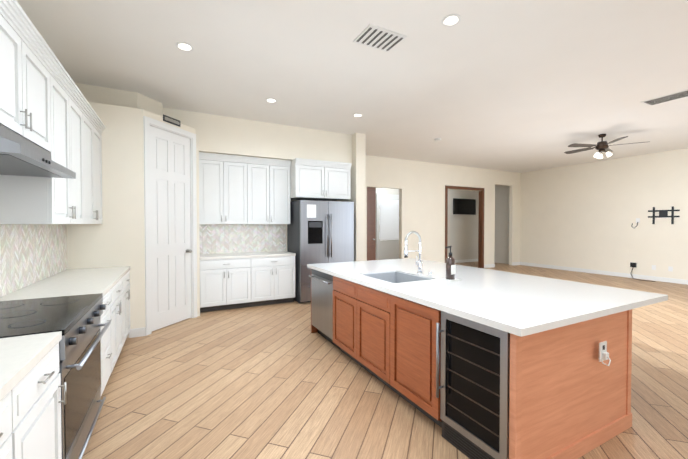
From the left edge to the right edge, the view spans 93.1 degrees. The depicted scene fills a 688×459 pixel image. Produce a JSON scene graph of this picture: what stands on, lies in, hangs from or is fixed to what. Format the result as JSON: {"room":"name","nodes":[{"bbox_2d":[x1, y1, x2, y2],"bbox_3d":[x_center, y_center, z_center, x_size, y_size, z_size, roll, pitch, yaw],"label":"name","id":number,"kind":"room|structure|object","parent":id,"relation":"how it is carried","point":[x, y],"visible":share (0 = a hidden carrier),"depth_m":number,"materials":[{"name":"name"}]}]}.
{"room":"kitchen","nodes":[
{"label":"kitchen","id":0,"kind":"room"},
{"bbox_2d":[67,83,199,337],"bbox_3d":[-2.976,-0.269,4.852,1.500,3.300,1.420,0,1,-27],"label":"wall","id":1,"kind":"structure","parent":0,"point":[116,238],"depth_m":4.16,"materials":[{"name":"paint"}]},
{"bbox_2d":[143,116,196,335],"bbox_3d":[-2.505,-0.049,4.699,0.118,2.865,0.910,0,1,18],"label":"door frame","id":2,"kind":"structure","parent":1,"relation":"attached to","point":[148,122],"depth_m":4.43,"materials":[{"name":"white wood"}]},
{"bbox_2d":[150,126,191,330],"bbox_3d":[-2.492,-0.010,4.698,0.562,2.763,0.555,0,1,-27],"label":"pantry door","id":3,"kind":"structure","parent":1,"relation":"in","point":[171,251],"depth_m":4.67,"materials":[{"name":"white wood"}]},
{"bbox_2d":[163,114,179,126],"bbox_3d":[-2.459,-1.554,4.660,0.013,0.085,0.300,0,1,18],"label":"sign","id":4,"kind":"object","parent":1,"relation":"attached to","point":[173,121],"visible":1,"depth_m":4.64,"materials":[{"name":"silver metal"}]},
{"bbox_2d":[198,113,361,260],"bbox_3d":[-1.168,-0.294,6.381,3.120,3.300,0.610,0,1,-27],"label":"wall","id":5,"kind":"structure","parent":0,"point":[218,134],"depth_m":6.07,"materials":[{"name":"paint"}]},
{"bbox_2d":[199,152,246,223],"bbox_3d":[-2.176,-0.700,5.831,0.810,1.210,0.401,0,1,-27],"label":"upper cabinet","id":6,"kind":"object","parent":5,"relation":"attached to","point":[234,189],"depth_m":5.68,"materials":[{"name":"white wood"}]},
{"bbox_2d":[199,224,285,253],"bbox_3d":[-1.906,0.170,6.207,1.638,0.537,0.012,0,1,-27],"label":"backsplash","id":7,"kind":"structure","parent":5,"relation":"attached to","point":[226,238],"depth_m":6.18,"materials":[{"name":"beige tile"}]},
{"bbox_2d":[247,157,290,223],"bbox_3d":[-1.457,-0.706,6.204,0.810,1.210,0.401,0,1,-27],"label":"upper cabinet","id":8,"kind":"object","parent":5,"relation":"attached to","point":[268,180],"depth_m":6.05,"materials":[{"name":"white wood"}]},
{"bbox_2d":[290,158,351,200],"bbox_3d":[-0.516,-0.961,6.528,1.157,0.710,0.686,0,1,-27],"label":"upper cabinet","id":9,"kind":"object","parent":5,"relation":"attached to","point":[316,180],"visible":0.94,"depth_m":6.25,"materials":[{"name":"white wood"}]},
{"bbox_2d":[16,0,687,172],"bbox_3d":[2.980,-1.960,4.917,12.760,0.080,12.400,0,1,-27],"label":"ceiling","id":10,"kind":"structure","parent":0,"point":[520,86],"depth_m":3.83,"materials":[{"name":"paint"}]},
{"bbox_2d":[176,42,193,50],"bbox_3d":[-1.649,-1.892,3.373,0.170,0.008,0.170,0,1,-27],"label":"recessed light","id":11,"kind":"object","parent":10,"relation":"in","point":[183,46],"visible":1,"depth_m":3.36,"materials":[{"name":"beige"}]},
{"bbox_2d":[266,98,276,102],"bbox_3d":[-1.080,-1.915,4.840,0.170,0.008,0.170,0,1,-27],"label":"recessed light","id":12,"kind":"object","parent":10,"relation":"in","point":[270,100],"visible":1,"depth_m":4.83,"materials":[{"name":"beige"}]},
{"bbox_2d":[353,113,362,116],"bbox_3d":[0.234,-1.926,5.499,0.170,0.008,0.170,0,1,-27],"label":"recessed light","id":13,"kind":"object","parent":10,"relation":"in","point":[357,115],"visible":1,"depth_m":5.49,"materials":[{"name":"beige"}]},
{"bbox_2d":[353,24,406,51],"bbox_3d":[0.353,-1.885,3.229,0.420,0.016,0.320,0,1,-27],"label":"ceiling vent","id":14,"kind":"object","parent":10,"relation":"in","point":[378,37],"visible":1,"depth_m":3.21,"materials":[{"name":"white metal"}]},
{"bbox_2d":[441,14,460,25],"bbox_3d":[0.965,-1.885,2.938,0.170,0.008,0.170,0,1,-27],"label":"recessed light","id":15,"kind":"object","parent":10,"relation":"in","point":[451,20],"visible":1,"depth_m":2.93,"materials":[{"name":"beige"}]},
{"bbox_2d":[564,134,649,158],"bbox_3d":[5.298,-1.713,6.750,1.418,0.475,1.371,0,1,-27],"label":"ceiling fan","id":16,"kind":"object","parent":10,"relation":"hanging from","point":[602,146],"visible":1,"depth_m":6.66,"materials":[{"name":"brown metal"}]},
{"bbox_2d":[641,89,687,105],"bbox_3d":[4.723,-1.909,4.707,0.300,0.016,0.580,0,1,-27],"label":"ceiling vent","id":17,"kind":"object","parent":10,"relation":"in","point":[668,97],"visible":1,"depth_m":4.73,"materials":[{"name":"white metal"}]},
{"bbox_2d":[82,261,687,458],"bbox_3d":[2.980,1.409,4.972,12.760,0.060,12.400,0,1,-27],"label":"floor","id":18,"kind":"structure","parent":0,"point":[277,381],"depth_m":2.78,"materials":[{"name":"brown wood"}]},
{"bbox_2d":[0,367,23,458],"bbox_3d":[-1.358,0.985,0.827,0.641,0.918,0.450,0,1,-27],"label":"base cabinet","id":19,"kind":"object","parent":18,"relation":"on","point":[11,382],"depth_m":1.17,"materials":[{"name":"white wood"}]},
{"bbox_2d":[0,331,66,458],"bbox_3d":[-1.586,0.978,1.266,0.641,0.918,0.538,0,1,-27],"label":"base cabinet","id":20,"kind":"object","parent":18,"relation":"on","point":[30,400],"depth_m":1.43,"materials":[{"name":"white wood"}]},
{"bbox_2d":[0,293,110,458],"bbox_3d":[-1.904,0.964,1.964,0.698,0.924,0.982,0,1,-27],"label":"range","id":21,"kind":"object","parent":18,"relation":"on","point":[75,320],"visible":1,"depth_m":1.95,"materials":[{"name":"silver metal"}]},
{"bbox_2d":[0,282,115,395],"bbox_3d":[-2.271,0.957,2.587,0.641,0.918,0.450,0,1,-27],"label":"base cabinet","id":22,"kind":"object","parent":18,"relation":"on","point":[108,340],"depth_m":2.69,"materials":[{"name":"white wood"}]},
{"bbox_2d":[19,274,123,361],"bbox_3d":[-2.538,0.948,3.101,0.641,0.918,0.710,0,1,-27],"label":"base cabinet","id":23,"kind":"object","parent":18,"relation":"on","point":[112,284],"depth_m":3.24,"materials":[{"name":"white wood"}]},
{"bbox_2d":[48,266,130,342],"bbox_3d":[-2.864,0.938,3.730,0.641,0.918,0.706,0,1,-27],"label":"base cabinet","id":24,"kind":"object","parent":18,"relation":"on","point":[125,270],"depth_m":3.83,"materials":[{"name":"white wood"}]},
{"bbox_2d":[200,252,251,312],"bbox_3d":[-2.118,0.906,5.747,0.810,0.918,0.646,0,1,-27],"label":"base cabinet","id":25,"kind":"object","parent":18,"relation":"on","point":[237,280],"depth_m":5.48,"materials":[{"name":"white wood"}]},
{"bbox_2d":[248,251,295,306],"bbox_3d":[-1.399,0.900,6.120,0.810,0.918,0.646,0,1,-27],"label":"base cabinet","id":26,"kind":"object","parent":18,"relation":"on","point":[273,272],"depth_m":5.85,"materials":[{"name":"white wood"}]},
{"bbox_2d":[287,200,353,302],"bbox_3d":[-0.459,0.405,6.460,1.100,1.900,0.842,0,1,-27],"label":"refrigerator","id":27,"kind":"object","parent":18,"relation":"on","point":[318,232],"visible":0.65,"depth_m":6.09,"materials":[{"name":"silver metal"}]},
{"bbox_2d":[307,266,631,458],"bbox_3d":[0.805,0.965,3.356,1.327,0.877,2.972,0,1,-27],"label":"kitchen island","id":28,"kind":"object","parent":18,"relation":"on","point":[569,395],"depth_m":2.21,"materials":[{"name":"brown wood"}]},
{"bbox_2d":[309,269,339,348],"bbox_3d":[-0.032,0.954,4.168,0.661,0.868,0.692,0,1,-27],"label":"dishwasher","id":29,"kind":"object","parent":28,"relation":"in","point":[322,289],"visible":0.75,"depth_m":4.02,"materials":[{"name":"silver metal"}]},
{"bbox_2d":[436,311,509,458],"bbox_3d":[1.020,0.987,2.129,0.670,0.868,0.502,0,1,-27],"label":"wine cooler","id":30,"kind":"object","parent":28,"relation":"in","point":[473,387],"visible":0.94,"depth_m":1.98,"materials":[{"name":"black glass"}]},
{"bbox_2d":[307,258,666,337],"bbox_3d":[0.987,0.504,3.439,1.756,0.040,3.060,0,1,-27],"label":"island countertop","id":31,"kind":"structure","parent":28,"relation":"on","point":[524,304],"depth_m":2.50,"materials":[{"name":"white stone"}]},
{"bbox_2d":[363,272,431,282],"bbox_3d":[0.536,0.602,3.393,0.514,0.205,0.664,0,1,-27],"label":"sink","id":32,"kind":"object","parent":31,"relation":"in","point":[395,277],"visible":0.06,"depth_m":3.69,"materials":[{"name":"metal"}]},
{"bbox_2d":[404,231,431,275],"bbox_3d":[0.769,0.249,3.459,0.244,0.468,0.259,0,1,-27],"label":"faucet","id":33,"kind":"object","parent":31,"relation":"on","point":[418,264],"visible":1,"depth_m":3.52,"materials":[{"name":"silver metal"}]},
{"bbox_2d":[440,246,460,281],"bbox_3d":[1.030,0.322,3.154,0.140,0.332,0.140,0,1,-27],"label":"soap dispenser","id":34,"kind":"object","parent":31,"relation":"on","point":[450,268],"visible":1,"depth_m":3.12,"materials":[{"name":"brown glass"}]},
{"bbox_2d":[599,341,610,365],"bbox_3d":[1.671,0.793,2.077,0.099,0.134,0.054,0,1,-27],"label":"outlet","id":35,"kind":"object","parent":28,"relation":"attached to","point":[603,354],"visible":1,"depth_m":2.08,"materials":[{"name":"white plastic"}]},
{"bbox_2d":[376,188,478,259],"bbox_3d":[2.366,-0.374,11.340,7.960,3.300,0.120,0,1,-27],"label":"wall","id":36,"kind":"structure","parent":0,"point":[463,235],"depth_m":12.36,"materials":[{"name":"paint"}]},
{"bbox_2d":[376,194,398,259],"bbox_3d":[1.495,0.054,10.789,1.000,2.438,0.064,0,1,-27],"label":"window","id":37,"kind":"structure","parent":36,"relation":"in","point":[387,226],"depth_m":10.72,"materials":[{"name":"white glass"}]},
{"bbox_2d":[453,198,475,214],"bbox_3d":[4.581,-0.866,12.371,1.150,0.590,0.050,0,1,-27],"label":"television","id":38,"kind":"object","parent":36,"relation":"attached to","point":[465,206],"visible":1,"depth_m":12.34,"materials":[{"name":"black plastic"}]},
{"bbox_2d":[455,259,477,262],"bbox_3d":[2.344,1.222,11.277,7.800,0.110,0.015,0,1,-27],"label":"baseboard","id":39,"kind":"structure","parent":36,"relation":"attached to","point":[466,260],"depth_m":12.49,"materials":[{"name":"white wood"}]},
{"bbox_2d":[365,155,520,264],"bbox_3d":[2.954,-0.353,10.011,7.540,3.300,0.120,0,1,-27],"label":"wall","id":40,"kind":"structure","parent":0,"point":[420,185],"depth_m":9.79,"materials":[{"name":"paint"}]},
{"bbox_2d":[367,187,375,260],"bbox_3d":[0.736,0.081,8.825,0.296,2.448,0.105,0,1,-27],"label":"hall door","id":41,"kind":"structure","parent":40,"relation":"in","point":[371,223],"depth_m":8.83,"materials":[{"name":"brown wood"}]},
{"bbox_2d":[445,185,484,267],"bbox_3d":[3.850,-0.035,10.470,1.730,2.650,0.140,0,1,-27],"label":"trim","id":42,"kind":"structure","parent":40,"relation":"attached to","point":[481,232],"depth_m":10.77,"materials":[{"name":"brown wood"}]},
{"bbox_2d":[484,264,494,267],"bbox_3d":[4.884,1.227,10.963,0.540,0.110,0.015,0,1,-27],"label":"baseboard","id":43,"kind":"structure","parent":40,"relation":"attached to","point":[488,265],"depth_m":10.96,"materials":[{"name":"white wood"}]},
{"bbox_2d":[494,185,509,263],"bbox_3d":[5.871,-0.390,12.335,0.100,3.300,1.320,0,1,-27],"label":"wall","id":44,"kind":"structure","parent":0,"point":[501,255],"depth_m":12.18,"materials":[{"name":"paint"}]},
{"bbox_2d":[520,148,687,279],"bbox_3d":[8.814,-0.305,7.053,0.140,3.300,10.770,0,1,-27],"label":"wall","id":45,"kind":"structure","parent":0,"point":[584,215],"depth_m":9.27,"materials":[{"name":"paint"}]},
{"bbox_2d":[520,262,687,284],"bbox_3d":[8.728,1.290,7.079,0.015,0.110,10.450,0,1,-27],"label":"baseboard","id":46,"kind":"structure","parent":45,"relation":"attached to","point":[680,281],"depth_m":9.25,"materials":[{"name":"white wood"}]},
{"bbox_2d":[648,206,679,223],"bbox_3d":[8.089,-0.354,8.258,0.035,0.440,0.600,0,1,-27],"label":"bracket","id":47,"kind":"object","parent":45,"relation":"attached to","point":[663,213],"visible":0.9,"depth_m":8.27,"materials":[{"name":"black metal"}]},
{"bbox_3d":[-1.856,-0.205,0.911,0.140,3.300,9.690,0,1,-27],"label":"wall","id":48,"kind":"structure","parent":0,"visible":0},
{"bbox_2d":[0,0,57,151],"bbox_3d":[-2.044,-0.896,1.861,0.396,0.690,0.990,0,1,-27],"label":"upper cabinet","id":49,"kind":"object","parent":48,"relation":"attached to","point":[28,59],"visible":0.96,"depth_m":1.94,"materials":[{"name":"white wood"}]},
{"bbox_2d":[0,124,75,178],"bbox_3d":[-1.996,-0.457,1.893,0.492,0.178,0.984,0,1,-27],"label":"range hood","id":50,"kind":"object","parent":49,"relation":"attached to","point":[20,155],"visible":1,"depth_m":1.88,"materials":[{"name":"silver metal"}]},
{"bbox_2d":[0,224,66,296],"bbox_3d":[-1.894,0.080,1.155,0.012,0.879,6.150,0,1,-27],"label":"backsplash","id":51,"kind":"structure","parent":48,"relation":"attached to","point":[30,254],"depth_m":2.88,"materials":[{"name":"beige tile"}]},
{"bbox_2d":[0,60,91,223],"bbox_3d":[-2.487,-0.650,2.719,0.396,1.210,0.935,0,1,-27],"label":"upper cabinet","id":52,"kind":"object","parent":48,"relation":"attached to","point":[78,126],"depth_m":2.60,"materials":[{"name":"white wood"}]},
{"bbox_2d":[92,108,105,223],"bbox_3d":[-2.918,-0.663,3.549,0.396,1.210,0.935,0,1,-27],"label":"upper cabinet","id":53,"kind":"object","parent":48,"relation":"attached to","point":[98,127],"depth_m":3.77,"materials":[{"name":"white wood"}]}
]}

